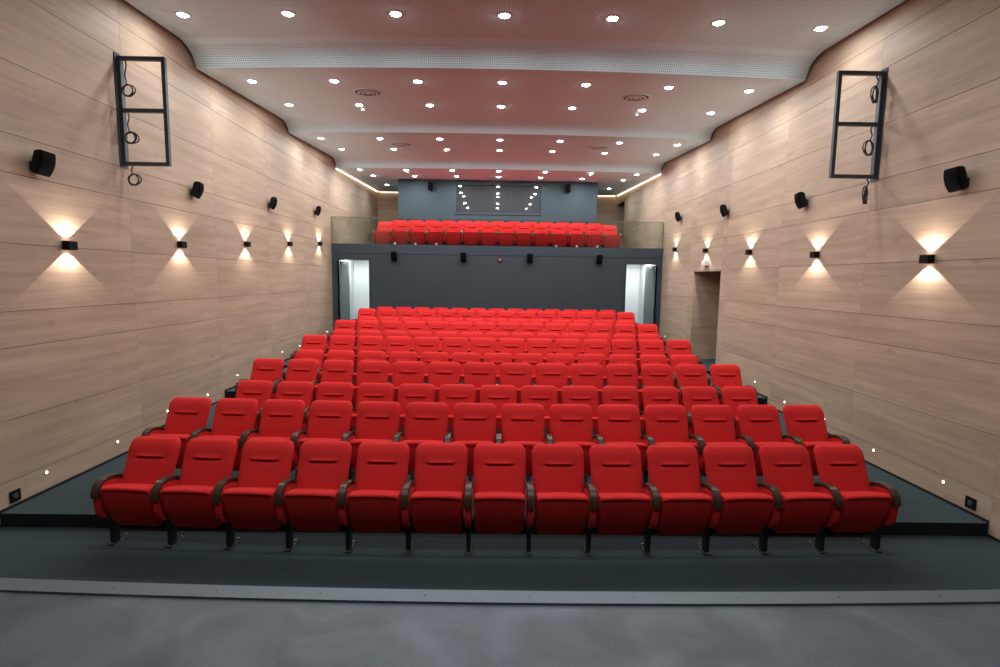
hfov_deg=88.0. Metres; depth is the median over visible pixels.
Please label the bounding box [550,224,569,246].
seat
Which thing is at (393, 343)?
seat
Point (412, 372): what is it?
seat
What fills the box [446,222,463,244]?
seat
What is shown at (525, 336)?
seat
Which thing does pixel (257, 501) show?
seat
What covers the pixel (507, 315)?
seat
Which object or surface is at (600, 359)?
seat
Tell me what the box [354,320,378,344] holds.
seat
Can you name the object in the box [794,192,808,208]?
wall speaker
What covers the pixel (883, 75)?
lighting frame
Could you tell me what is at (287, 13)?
recessed light
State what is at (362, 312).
seat
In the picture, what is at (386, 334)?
seat
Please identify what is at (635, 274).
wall
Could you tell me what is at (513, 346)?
seat
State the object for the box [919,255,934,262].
wall sconce
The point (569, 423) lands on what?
seat
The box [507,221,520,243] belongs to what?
seat
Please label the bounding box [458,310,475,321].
seat
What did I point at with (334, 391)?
seat
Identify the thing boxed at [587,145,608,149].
ceiling vent
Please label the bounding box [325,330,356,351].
seat
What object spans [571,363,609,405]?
seat
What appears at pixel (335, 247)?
trim
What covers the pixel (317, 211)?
wall speaker
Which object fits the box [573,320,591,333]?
seat
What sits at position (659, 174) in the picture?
light strip
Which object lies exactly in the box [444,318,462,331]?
seat
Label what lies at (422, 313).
seat
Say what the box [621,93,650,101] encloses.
ceiling vent
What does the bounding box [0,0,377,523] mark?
wall
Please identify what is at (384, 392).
seat
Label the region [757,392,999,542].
baseboard
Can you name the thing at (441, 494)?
seat
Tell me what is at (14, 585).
trim
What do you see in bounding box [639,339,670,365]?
seat
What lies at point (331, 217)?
glass railing
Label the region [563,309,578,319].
seat
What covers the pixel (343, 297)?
door
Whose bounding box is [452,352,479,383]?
seat
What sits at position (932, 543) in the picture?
floor
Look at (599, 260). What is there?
wall speaker
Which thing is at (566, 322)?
seat
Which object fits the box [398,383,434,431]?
seat
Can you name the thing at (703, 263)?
emergency light
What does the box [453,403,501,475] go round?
seat
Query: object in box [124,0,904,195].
ceiling
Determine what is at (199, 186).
grille
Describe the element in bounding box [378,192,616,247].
wall
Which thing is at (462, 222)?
seat
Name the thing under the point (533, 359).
seat
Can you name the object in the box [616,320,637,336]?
seat
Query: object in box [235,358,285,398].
seat
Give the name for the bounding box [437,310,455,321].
seat
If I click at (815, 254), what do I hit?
wall sconce
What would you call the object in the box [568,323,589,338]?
seat
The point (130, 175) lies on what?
hanging cable
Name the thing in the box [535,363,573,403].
seat
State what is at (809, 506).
seat
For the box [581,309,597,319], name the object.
seat
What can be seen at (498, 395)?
seat
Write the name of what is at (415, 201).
wall
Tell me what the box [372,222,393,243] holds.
seat
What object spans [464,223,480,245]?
seat
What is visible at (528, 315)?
seat
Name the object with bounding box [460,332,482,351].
seat
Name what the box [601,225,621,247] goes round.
seat
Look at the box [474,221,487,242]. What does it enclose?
seat
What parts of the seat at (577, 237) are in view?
backrest, seat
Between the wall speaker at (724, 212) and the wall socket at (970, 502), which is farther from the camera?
the wall speaker at (724, 212)
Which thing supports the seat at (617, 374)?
on the floor
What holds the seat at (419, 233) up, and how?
on the floor
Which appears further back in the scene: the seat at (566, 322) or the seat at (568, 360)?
the seat at (566, 322)
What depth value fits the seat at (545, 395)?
6.90 m
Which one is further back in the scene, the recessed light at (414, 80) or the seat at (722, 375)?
the recessed light at (414, 80)
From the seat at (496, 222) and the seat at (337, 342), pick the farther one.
the seat at (496, 222)
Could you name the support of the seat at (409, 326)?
on the floor
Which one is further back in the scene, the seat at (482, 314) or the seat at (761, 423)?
the seat at (482, 314)
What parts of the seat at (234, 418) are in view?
seat, backrest, armrest, panel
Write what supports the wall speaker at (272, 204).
attached to the wall at (98, 339)
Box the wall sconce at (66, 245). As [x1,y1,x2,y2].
[62,241,77,249]
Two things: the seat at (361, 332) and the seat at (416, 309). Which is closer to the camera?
the seat at (361, 332)
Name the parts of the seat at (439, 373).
seat, backrest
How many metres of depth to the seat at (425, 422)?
5.82 m
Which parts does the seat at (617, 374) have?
backrest, seat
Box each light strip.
[336,168,377,191]
[617,174,660,195]
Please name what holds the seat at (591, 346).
on the floor
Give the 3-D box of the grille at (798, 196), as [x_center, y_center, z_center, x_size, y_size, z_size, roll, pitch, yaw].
[4.811,-2.139,8.344,0.082,0.240,0.185,2,6,13]
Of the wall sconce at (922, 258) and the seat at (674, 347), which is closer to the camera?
the wall sconce at (922, 258)
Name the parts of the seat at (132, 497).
armrest, panel, foot plate, seat, backrest, armrest, panel, foot plate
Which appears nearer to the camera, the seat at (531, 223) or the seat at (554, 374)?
the seat at (554, 374)
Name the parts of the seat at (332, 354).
backrest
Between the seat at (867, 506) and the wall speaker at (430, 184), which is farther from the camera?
the wall speaker at (430, 184)
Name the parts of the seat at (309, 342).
armrest, backrest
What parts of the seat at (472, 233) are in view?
seat, backrest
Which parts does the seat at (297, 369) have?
backrest, panel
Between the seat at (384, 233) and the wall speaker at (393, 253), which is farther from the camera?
the seat at (384, 233)
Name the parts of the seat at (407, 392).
seat, backrest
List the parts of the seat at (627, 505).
backrest, seat, foot plate, panel, armrest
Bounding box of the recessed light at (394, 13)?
[388,10,402,16]
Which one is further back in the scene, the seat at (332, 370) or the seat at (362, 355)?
the seat at (362, 355)
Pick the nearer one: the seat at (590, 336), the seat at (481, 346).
the seat at (481, 346)
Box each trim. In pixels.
[0,578,999,605]
[331,243,662,257]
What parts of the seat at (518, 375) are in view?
backrest, seat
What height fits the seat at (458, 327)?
0.948 m
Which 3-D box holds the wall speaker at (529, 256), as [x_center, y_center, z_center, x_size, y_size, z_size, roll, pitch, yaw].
[0.882,-2.223,15.302,0.173,0.278,0.173,1,6,-1]
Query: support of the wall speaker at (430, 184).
attached to the wall at (415, 201)
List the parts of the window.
pane, pane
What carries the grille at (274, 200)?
attached to the wall speaker at (272, 204)
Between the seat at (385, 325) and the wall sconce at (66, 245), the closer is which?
the wall sconce at (66, 245)
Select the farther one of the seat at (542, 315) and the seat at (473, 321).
the seat at (542, 315)
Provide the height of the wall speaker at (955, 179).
0.249 m
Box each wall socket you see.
[9,488,21,503]
[964,495,976,510]
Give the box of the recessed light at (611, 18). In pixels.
[605,15,619,21]
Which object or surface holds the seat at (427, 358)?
on the floor
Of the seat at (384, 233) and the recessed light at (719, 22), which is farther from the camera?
the seat at (384, 233)
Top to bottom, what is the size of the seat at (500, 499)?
0.948 m
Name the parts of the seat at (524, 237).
backrest, seat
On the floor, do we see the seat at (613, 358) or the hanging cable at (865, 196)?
the seat at (613, 358)
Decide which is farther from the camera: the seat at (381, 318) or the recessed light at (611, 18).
the seat at (381, 318)
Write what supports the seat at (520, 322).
on the floor
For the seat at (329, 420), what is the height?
0.948 m
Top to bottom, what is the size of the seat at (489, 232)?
0.948 m
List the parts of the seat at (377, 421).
seat, backrest, armrest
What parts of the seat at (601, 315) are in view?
backrest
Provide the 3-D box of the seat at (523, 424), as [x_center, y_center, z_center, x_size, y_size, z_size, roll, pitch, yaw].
[0.297,1.302,5.784,0.568,0.948,0.490,1,6,-1]
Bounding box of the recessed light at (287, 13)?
[280,10,295,16]
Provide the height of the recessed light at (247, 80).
0.037 m
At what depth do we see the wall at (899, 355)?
6.92 m
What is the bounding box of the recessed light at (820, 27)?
[813,25,828,30]
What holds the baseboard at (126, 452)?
attached to the wall at (98, 339)
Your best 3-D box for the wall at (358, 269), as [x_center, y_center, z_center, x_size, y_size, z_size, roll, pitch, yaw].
[-4.580,-1.239,16.742,4.500,2.473,2.250,1,6,-1]
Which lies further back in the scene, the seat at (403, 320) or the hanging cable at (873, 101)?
the seat at (403, 320)
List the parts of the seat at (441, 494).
seat, backrest, foot plate, armrest, panel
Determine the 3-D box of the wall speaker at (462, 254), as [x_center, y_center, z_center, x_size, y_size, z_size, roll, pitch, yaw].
[-1.078,-2.250,15.279,0.173,0.278,0.173,1,6,-1]
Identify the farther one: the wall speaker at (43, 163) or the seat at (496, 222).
the seat at (496, 222)
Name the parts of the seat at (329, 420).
seat, backrest, armrest, panel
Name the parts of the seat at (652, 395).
backrest, armrest, panel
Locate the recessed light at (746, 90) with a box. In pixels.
[743,89,754,92]
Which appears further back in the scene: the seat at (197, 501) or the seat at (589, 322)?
the seat at (589, 322)
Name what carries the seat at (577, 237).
on the floor
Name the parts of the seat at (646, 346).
backrest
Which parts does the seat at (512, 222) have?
backrest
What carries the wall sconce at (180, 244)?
attached to the wall at (98, 339)
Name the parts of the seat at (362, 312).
backrest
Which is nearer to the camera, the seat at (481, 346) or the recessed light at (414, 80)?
the recessed light at (414, 80)
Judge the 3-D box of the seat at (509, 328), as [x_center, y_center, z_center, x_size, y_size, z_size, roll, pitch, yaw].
[0.239,0.238,11.964,0.568,0.948,0.490,1,6,-1]
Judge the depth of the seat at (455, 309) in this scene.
15.16 m
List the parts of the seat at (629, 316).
backrest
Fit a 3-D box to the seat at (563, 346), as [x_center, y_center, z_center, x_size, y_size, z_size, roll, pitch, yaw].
[1.361,0.598,9.932,0.568,0.948,0.490,1,6,-2]
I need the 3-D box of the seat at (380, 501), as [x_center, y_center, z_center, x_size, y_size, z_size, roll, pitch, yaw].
[-1.072,1.529,4.755,0.568,0.948,0.490,1,6,0]
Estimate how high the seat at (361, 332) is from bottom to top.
0.948 m
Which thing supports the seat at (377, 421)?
on the floor
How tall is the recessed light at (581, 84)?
0.037 m
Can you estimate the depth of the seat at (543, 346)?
9.99 m
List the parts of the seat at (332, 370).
backrest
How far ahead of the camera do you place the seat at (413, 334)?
11.03 m
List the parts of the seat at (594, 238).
backrest, seat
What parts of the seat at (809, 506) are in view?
backrest, seat, foot plate, panel, armrest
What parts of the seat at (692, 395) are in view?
backrest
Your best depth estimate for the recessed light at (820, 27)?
7.07 m
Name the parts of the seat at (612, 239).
backrest, seat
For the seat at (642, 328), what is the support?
on the floor
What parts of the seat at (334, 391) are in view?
backrest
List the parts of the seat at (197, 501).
seat, backrest, armrest, panel, foot plate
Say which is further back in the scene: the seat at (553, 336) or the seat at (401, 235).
the seat at (401, 235)
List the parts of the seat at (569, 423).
backrest, seat, armrest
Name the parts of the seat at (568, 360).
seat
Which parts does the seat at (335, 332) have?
backrest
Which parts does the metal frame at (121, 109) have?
wall plate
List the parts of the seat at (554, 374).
backrest, seat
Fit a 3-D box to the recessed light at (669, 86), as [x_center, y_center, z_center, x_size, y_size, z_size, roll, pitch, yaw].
[2.884,-4.197,8.837,0.195,0.037,0.195,0,6,-7]
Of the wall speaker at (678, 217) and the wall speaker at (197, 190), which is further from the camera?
the wall speaker at (678, 217)
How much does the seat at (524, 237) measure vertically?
0.948 m
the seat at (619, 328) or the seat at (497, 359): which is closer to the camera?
the seat at (497, 359)
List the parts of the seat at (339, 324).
backrest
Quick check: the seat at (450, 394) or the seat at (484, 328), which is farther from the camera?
the seat at (484, 328)
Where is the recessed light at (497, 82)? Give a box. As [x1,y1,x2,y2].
[496,81,507,84]
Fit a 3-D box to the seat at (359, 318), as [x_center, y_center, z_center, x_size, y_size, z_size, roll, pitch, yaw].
[-3.391,0.068,13.053,0.642,0.948,0.490,1,6,3]
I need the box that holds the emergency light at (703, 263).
[701,261,707,265]
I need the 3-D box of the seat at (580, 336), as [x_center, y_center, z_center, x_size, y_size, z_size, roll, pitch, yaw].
[1.625,0.491,10.980,0.568,0.948,0.490,1,6,-2]
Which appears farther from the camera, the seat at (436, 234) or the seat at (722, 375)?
the seat at (436, 234)
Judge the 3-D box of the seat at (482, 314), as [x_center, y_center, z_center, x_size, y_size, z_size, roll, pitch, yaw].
[-0.331,-0.140,14.015,0.568,0.948,0.490,1,6,0]
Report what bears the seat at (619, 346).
on the floor
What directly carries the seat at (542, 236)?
on the floor
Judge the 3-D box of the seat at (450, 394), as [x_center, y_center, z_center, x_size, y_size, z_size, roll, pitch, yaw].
[-0.540,1.181,6.813,0.568,0.948,0.490,1,6,0]
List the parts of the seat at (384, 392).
seat, backrest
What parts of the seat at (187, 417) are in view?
armrest, panel, seat, backrest, armrest, panel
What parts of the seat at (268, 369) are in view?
armrest, backrest, panel, armrest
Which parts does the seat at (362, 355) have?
seat, backrest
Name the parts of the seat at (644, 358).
backrest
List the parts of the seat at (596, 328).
backrest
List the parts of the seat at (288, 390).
backrest, panel, armrest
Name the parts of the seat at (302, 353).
armrest, backrest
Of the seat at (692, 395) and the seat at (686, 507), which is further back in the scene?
the seat at (692, 395)
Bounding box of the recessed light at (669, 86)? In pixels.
[663,85,674,88]
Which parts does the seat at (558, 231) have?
backrest, seat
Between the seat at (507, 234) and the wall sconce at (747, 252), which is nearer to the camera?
the wall sconce at (747, 252)
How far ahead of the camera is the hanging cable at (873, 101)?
6.67 m
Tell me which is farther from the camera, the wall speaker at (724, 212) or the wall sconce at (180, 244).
the wall speaker at (724, 212)
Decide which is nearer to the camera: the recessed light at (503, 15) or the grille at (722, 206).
the recessed light at (503, 15)
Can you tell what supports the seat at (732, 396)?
on the floor
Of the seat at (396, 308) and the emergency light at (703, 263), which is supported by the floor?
the seat at (396, 308)
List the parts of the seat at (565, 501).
backrest, seat, foot plate, panel, armrest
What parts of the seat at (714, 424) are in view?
backrest, seat, panel, armrest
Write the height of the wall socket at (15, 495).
0.120 m
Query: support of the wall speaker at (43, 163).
attached to the wall at (98, 339)
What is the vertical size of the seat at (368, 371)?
0.948 m
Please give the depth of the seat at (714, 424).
5.91 m
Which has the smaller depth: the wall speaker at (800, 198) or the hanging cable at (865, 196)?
the hanging cable at (865, 196)
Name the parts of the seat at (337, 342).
backrest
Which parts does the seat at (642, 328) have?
backrest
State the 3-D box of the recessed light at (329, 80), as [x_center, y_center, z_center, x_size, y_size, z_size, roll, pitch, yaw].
[-2.811,-4.277,8.769,0.195,0.037,0.195,0,6,-7]
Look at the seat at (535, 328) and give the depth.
12.05 m
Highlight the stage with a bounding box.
[0,592,999,666]
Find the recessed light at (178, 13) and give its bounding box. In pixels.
[174,11,190,17]
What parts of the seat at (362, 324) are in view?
backrest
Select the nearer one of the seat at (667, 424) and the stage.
the stage
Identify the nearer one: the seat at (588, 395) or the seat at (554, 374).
the seat at (588, 395)
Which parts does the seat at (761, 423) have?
backrest, seat, panel, armrest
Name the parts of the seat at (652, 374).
backrest, armrest, panel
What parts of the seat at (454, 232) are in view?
seat, backrest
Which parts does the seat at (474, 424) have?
seat, backrest, armrest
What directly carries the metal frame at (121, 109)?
attached to the wall at (98, 339)
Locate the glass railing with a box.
[331,217,663,248]
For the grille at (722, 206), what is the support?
attached to the wall speaker at (724, 212)
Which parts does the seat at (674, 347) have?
backrest, armrest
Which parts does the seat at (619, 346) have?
backrest, seat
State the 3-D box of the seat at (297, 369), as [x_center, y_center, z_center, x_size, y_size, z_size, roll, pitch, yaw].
[-3.029,0.894,7.883,0.568,0.948,0.490,1,6,2]
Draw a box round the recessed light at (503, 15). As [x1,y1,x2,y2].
[497,12,511,18]
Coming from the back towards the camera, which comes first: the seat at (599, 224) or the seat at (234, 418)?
the seat at (599, 224)
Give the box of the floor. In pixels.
[0,343,999,591]
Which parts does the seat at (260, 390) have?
backrest, seat, armrest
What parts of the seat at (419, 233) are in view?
seat, backrest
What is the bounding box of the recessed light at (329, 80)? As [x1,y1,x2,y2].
[328,79,339,82]
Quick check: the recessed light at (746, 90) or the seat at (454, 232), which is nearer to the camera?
the recessed light at (746, 90)
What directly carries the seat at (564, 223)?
on the floor
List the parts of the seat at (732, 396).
seat, backrest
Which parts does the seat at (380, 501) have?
seat, backrest, armrest, panel, foot plate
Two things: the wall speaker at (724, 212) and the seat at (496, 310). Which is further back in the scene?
the seat at (496, 310)
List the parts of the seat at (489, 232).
seat, backrest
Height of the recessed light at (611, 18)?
0.035 m
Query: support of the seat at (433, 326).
on the floor
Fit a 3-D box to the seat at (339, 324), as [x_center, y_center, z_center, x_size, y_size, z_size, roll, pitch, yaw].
[-3.656,0.172,12.029,0.642,0.948,0.490,1,6,3]
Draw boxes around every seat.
[90,436,185,547]
[141,397,211,468]
[161,438,242,549]
[198,398,259,470]
[222,439,299,551]
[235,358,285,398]
[235,380,272,429]
[247,399,307,471]
[275,381,312,430]
[282,349,323,380]
[285,359,320,405]
[285,440,356,552]
[290,335,328,367]
[298,400,355,479]
[307,382,355,430]
[314,360,355,407]
[319,350,356,380]
[323,335,356,360]
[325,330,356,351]
[326,320,356,343]
[348,442,414,553]
[349,401,403,470]
[351,383,393,430]
[352,308,375,328]
[352,351,385,381]
[352,360,391,405]
[353,330,380,351]
[354,317,378,332]
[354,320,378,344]
[354,336,384,368]
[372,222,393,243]
[375,306,392,317]
[377,309,395,327]
[379,317,398,330]
[380,321,401,337]
[382,331,405,350]
[385,336,412,361]
[388,351,416,381]
[392,361,427,401]
[393,220,406,230]
[393,222,410,244]
[395,307,411,316]
[397,309,415,320]
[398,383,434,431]
[401,317,419,330]
[402,402,452,474]
[404,321,424,336]
[409,220,422,230]
[409,331,431,351]
[410,222,428,244]
[411,443,473,554]
[413,337,441,360]
[414,307,429,317]
[417,309,435,320]
[420,352,448,382]
[422,318,441,330]
[425,220,438,230]
[428,222,445,244]
[428,321,448,336]
[428,362,463,401]
[433,307,448,317]
[434,331,456,351]
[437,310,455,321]
[439,384,475,438]
[442,220,455,242]
[442,337,467,361]
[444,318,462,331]
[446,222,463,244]
[451,308,466,317]
[451,322,471,336]
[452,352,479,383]
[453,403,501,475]
[458,221,471,230]
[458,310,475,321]
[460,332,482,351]
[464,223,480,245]
[464,362,499,402]
[466,319,484,331]
[470,308,485,318]
[470,338,497,361]
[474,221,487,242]
[474,443,534,555]
[475,322,495,337]
[478,310,495,321]
[480,385,516,442]
[481,223,498,245]
[483,353,511,383]
[486,332,508,352]
[487,319,506,331]
[489,308,504,318]
[490,221,504,240]
[498,311,515,322]
[498,322,518,337]
[499,223,516,245]
[499,338,523,362]
[500,363,535,403]
[501,403,552,475]
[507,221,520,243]
[507,309,523,318]
[509,319,527,332]
[511,333,533,352]
[515,353,542,383]
[516,224,533,245]
[518,311,535,322]
[521,385,557,439]
[522,323,542,337]
[523,222,536,232]
[526,309,541,318]
[527,338,554,362]
[530,319,549,332]
[532,444,597,555]
[533,224,551,246]
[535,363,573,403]
[537,333,559,353]
[538,311,555,322]
[539,222,552,231]
[544,309,560,319]
[545,323,565,338]
[546,354,574,384]
[549,404,603,476]
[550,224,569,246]
[552,320,570,332]
[555,222,569,232]
[555,339,582,362]
[558,311,575,322]
[562,333,584,353]
[562,386,598,434]
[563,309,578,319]
[567,225,586,246]
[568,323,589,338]
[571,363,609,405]
[572,223,585,233]
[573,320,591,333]
[578,312,595,323]
[578,354,606,384]
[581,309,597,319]
[583,339,609,365]
[585,225,604,247]
[588,223,603,247]
[588,333,611,354]
[589,444,660,555]
[592,324,612,346]
[595,320,614,334]
[597,312,615,330]
[597,404,654,482]
[600,310,617,321]
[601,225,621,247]
[602,386,646,434]
[606,364,645,410]
[609,354,642,384]
[611,339,640,372]
[613,334,639,355]
[615,324,638,348]
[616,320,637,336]
[617,312,639,332]
[637,324,666,348]
[638,334,667,355]
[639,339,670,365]
[640,354,677,385]
[641,364,683,405]
[642,386,692,434]
[644,405,705,470]
[646,445,721,555]
[666,340,702,364]
[670,355,710,385]
[675,364,721,404]
[682,386,735,434]
[691,405,755,476]
[703,445,782,554]
[710,364,757,404]
[721,386,757,435]
[737,405,803,475]
[759,444,842,553]
[782,405,850,475]
[814,444,900,552]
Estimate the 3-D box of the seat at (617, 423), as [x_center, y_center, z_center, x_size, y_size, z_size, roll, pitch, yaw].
[1.399,1.316,5.814,0.568,0.948,0.490,1,6,-2]
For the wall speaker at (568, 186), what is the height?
0.272 m
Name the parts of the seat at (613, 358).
backrest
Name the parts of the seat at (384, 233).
seat, backrest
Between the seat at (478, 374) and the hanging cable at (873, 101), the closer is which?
the hanging cable at (873, 101)
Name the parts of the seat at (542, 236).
backrest, seat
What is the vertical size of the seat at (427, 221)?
0.948 m
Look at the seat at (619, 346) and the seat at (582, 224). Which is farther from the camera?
the seat at (582, 224)
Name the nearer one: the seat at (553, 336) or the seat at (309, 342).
the seat at (309, 342)
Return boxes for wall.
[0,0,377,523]
[332,253,662,333]
[339,260,368,319]
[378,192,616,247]
[398,179,597,246]
[616,0,999,539]
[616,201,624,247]
[625,264,655,323]
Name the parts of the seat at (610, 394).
backrest, seat, panel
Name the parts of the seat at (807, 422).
backrest, seat, panel, armrest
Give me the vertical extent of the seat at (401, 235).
0.948 m
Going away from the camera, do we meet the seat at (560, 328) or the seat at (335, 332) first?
the seat at (335, 332)
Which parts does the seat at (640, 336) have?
backrest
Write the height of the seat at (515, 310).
0.948 m
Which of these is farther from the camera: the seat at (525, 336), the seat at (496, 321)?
the seat at (496, 321)
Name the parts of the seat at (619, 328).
backrest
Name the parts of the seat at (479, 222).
backrest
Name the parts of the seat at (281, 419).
seat, backrest, armrest, panel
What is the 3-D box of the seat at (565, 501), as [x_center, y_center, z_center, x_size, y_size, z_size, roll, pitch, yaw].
[0.581,1.552,4.767,0.568,0.948,0.490,1,6,-1]
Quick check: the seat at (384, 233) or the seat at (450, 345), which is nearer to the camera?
the seat at (450, 345)
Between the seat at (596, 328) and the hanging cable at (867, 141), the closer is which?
the hanging cable at (867, 141)
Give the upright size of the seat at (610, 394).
0.948 m
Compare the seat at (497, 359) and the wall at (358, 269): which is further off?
the wall at (358, 269)
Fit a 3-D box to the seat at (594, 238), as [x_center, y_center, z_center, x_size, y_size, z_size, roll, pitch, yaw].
[2.988,-2.979,16.398,0.568,0.948,0.490,0,6,-4]
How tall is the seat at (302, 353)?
0.948 m
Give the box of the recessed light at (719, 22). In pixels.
[711,19,725,25]
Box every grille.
[196,182,203,198]
[272,198,276,208]
[720,205,723,216]
[794,192,801,208]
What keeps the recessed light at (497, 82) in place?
in the ceiling
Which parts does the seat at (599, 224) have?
backrest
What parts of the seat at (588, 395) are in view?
backrest, seat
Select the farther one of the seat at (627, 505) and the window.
the window
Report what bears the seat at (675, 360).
on the floor
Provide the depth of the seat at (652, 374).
7.98 m
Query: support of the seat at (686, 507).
on the floor
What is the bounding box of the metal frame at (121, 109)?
[113,51,171,168]
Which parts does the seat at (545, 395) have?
backrest, seat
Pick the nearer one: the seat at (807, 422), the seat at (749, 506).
the seat at (749, 506)
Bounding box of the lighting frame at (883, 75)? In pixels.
[829,67,887,181]
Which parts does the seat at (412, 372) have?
seat, backrest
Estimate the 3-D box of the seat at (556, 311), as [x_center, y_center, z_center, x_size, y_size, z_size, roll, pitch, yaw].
[1.587,-0.225,15.099,0.568,0.948,0.490,1,6,-2]
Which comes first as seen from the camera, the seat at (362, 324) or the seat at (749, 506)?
the seat at (749, 506)
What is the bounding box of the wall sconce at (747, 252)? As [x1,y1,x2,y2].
[745,250,751,254]
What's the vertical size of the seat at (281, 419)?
0.948 m
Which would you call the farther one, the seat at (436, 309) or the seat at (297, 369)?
the seat at (436, 309)
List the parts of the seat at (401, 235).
seat, backrest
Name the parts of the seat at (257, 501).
seat, backrest, armrest, panel, foot plate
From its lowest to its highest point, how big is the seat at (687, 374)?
0.948 m
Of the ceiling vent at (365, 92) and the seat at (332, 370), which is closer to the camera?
the seat at (332, 370)
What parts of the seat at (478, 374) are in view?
seat, backrest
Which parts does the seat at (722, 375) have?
backrest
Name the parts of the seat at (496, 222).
backrest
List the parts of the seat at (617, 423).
backrest, seat, panel, armrest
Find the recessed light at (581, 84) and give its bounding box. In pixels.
[580,83,591,86]
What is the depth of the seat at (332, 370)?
7.93 m
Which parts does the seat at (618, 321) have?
backrest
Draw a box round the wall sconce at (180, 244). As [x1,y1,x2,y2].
[177,241,186,247]
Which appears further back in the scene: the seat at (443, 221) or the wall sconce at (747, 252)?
the seat at (443, 221)
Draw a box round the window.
[455,183,542,215]
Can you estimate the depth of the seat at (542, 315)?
14.13 m
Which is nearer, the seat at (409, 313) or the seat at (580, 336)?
the seat at (580, 336)
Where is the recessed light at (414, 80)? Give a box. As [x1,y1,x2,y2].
[412,79,423,82]
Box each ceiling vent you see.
[353,88,382,96]
[390,142,411,146]
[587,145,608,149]
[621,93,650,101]
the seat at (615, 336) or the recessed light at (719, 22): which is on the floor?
the seat at (615, 336)
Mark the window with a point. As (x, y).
(471, 198)
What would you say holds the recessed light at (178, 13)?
in the ceiling
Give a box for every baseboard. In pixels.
[0,358,289,527]
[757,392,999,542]
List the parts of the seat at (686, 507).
backrest, seat, foot plate, panel, armrest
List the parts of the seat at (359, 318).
backrest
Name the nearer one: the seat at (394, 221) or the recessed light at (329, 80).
the recessed light at (329, 80)
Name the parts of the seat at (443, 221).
backrest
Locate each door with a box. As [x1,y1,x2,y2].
[335,258,370,319]
[623,262,659,324]
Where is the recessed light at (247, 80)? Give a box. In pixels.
[246,79,257,82]
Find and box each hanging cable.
[121,59,135,96]
[124,112,139,143]
[127,165,141,185]
[862,126,873,155]
[862,178,868,203]
[870,74,878,103]
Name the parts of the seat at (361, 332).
backrest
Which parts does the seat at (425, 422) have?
seat, backrest, armrest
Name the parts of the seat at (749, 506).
backrest, seat, foot plate, panel, armrest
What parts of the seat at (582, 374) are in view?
backrest, seat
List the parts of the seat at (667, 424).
backrest, seat, panel, armrest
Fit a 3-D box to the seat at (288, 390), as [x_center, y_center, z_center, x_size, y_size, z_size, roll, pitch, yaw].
[-2.745,1.144,6.849,0.568,0.948,0.490,1,6,2]
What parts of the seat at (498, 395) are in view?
seat, backrest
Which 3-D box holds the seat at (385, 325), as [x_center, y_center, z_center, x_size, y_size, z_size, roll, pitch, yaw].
[-2.516,0.194,11.983,0.568,0.948,0.490,1,6,2]
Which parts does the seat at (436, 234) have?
seat, backrest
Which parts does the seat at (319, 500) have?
seat, backrest, armrest, panel, foot plate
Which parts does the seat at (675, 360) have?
backrest, armrest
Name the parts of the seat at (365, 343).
seat, backrest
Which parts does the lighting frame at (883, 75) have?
wall plate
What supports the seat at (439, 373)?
on the floor
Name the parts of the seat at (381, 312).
backrest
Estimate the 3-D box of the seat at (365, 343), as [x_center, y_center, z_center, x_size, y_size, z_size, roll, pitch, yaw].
[-2.497,0.541,9.922,0.568,0.948,0.490,1,6,2]
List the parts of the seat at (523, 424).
backrest, seat, armrest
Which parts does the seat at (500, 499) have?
seat, backrest, foot plate, panel, armrest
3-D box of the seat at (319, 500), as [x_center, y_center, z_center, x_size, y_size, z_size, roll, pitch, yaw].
[-1.623,1.520,4.761,0.568,0.948,0.490,1,6,1]
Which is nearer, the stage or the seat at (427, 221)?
the stage
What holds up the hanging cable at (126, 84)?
attached to the metal frame at (121, 109)
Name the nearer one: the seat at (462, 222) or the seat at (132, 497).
the seat at (132, 497)
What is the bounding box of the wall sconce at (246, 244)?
[244,241,250,246]
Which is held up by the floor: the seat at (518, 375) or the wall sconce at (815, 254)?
the seat at (518, 375)
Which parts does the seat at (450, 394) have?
seat, backrest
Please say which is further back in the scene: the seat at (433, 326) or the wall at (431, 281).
the wall at (431, 281)
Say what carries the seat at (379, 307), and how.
on the floor
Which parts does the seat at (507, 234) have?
seat, backrest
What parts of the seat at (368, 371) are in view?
seat, backrest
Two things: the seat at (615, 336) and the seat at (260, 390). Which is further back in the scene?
the seat at (615, 336)
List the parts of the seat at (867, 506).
backrest, seat, foot plate, panel, armrest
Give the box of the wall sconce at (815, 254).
[809,251,819,257]
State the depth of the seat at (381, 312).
14.14 m
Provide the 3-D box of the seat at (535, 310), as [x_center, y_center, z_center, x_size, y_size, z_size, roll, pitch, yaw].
[1.036,-0.231,15.079,0.568,0.948,0.490,1,6,-2]
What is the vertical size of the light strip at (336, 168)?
0.248 m
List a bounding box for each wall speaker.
[29,149,55,176]
[189,181,203,198]
[268,197,276,209]
[314,206,320,215]
[391,251,396,260]
[428,182,432,189]
[460,252,465,261]
[527,254,532,262]
[565,184,570,192]
[596,255,602,263]
[675,212,681,221]
[720,204,728,216]
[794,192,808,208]
[943,166,969,192]
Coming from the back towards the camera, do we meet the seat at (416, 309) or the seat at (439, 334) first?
the seat at (416, 309)
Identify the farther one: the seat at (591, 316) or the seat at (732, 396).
the seat at (591, 316)
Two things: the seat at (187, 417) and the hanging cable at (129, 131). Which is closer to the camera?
the seat at (187, 417)
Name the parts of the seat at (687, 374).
backrest, armrest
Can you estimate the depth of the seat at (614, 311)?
15.30 m
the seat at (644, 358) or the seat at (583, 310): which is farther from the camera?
the seat at (583, 310)
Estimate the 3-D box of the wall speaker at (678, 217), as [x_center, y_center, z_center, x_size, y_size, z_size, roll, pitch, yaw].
[4.806,-3.138,13.938,0.178,0.249,0.188,2,6,13]
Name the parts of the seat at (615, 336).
backrest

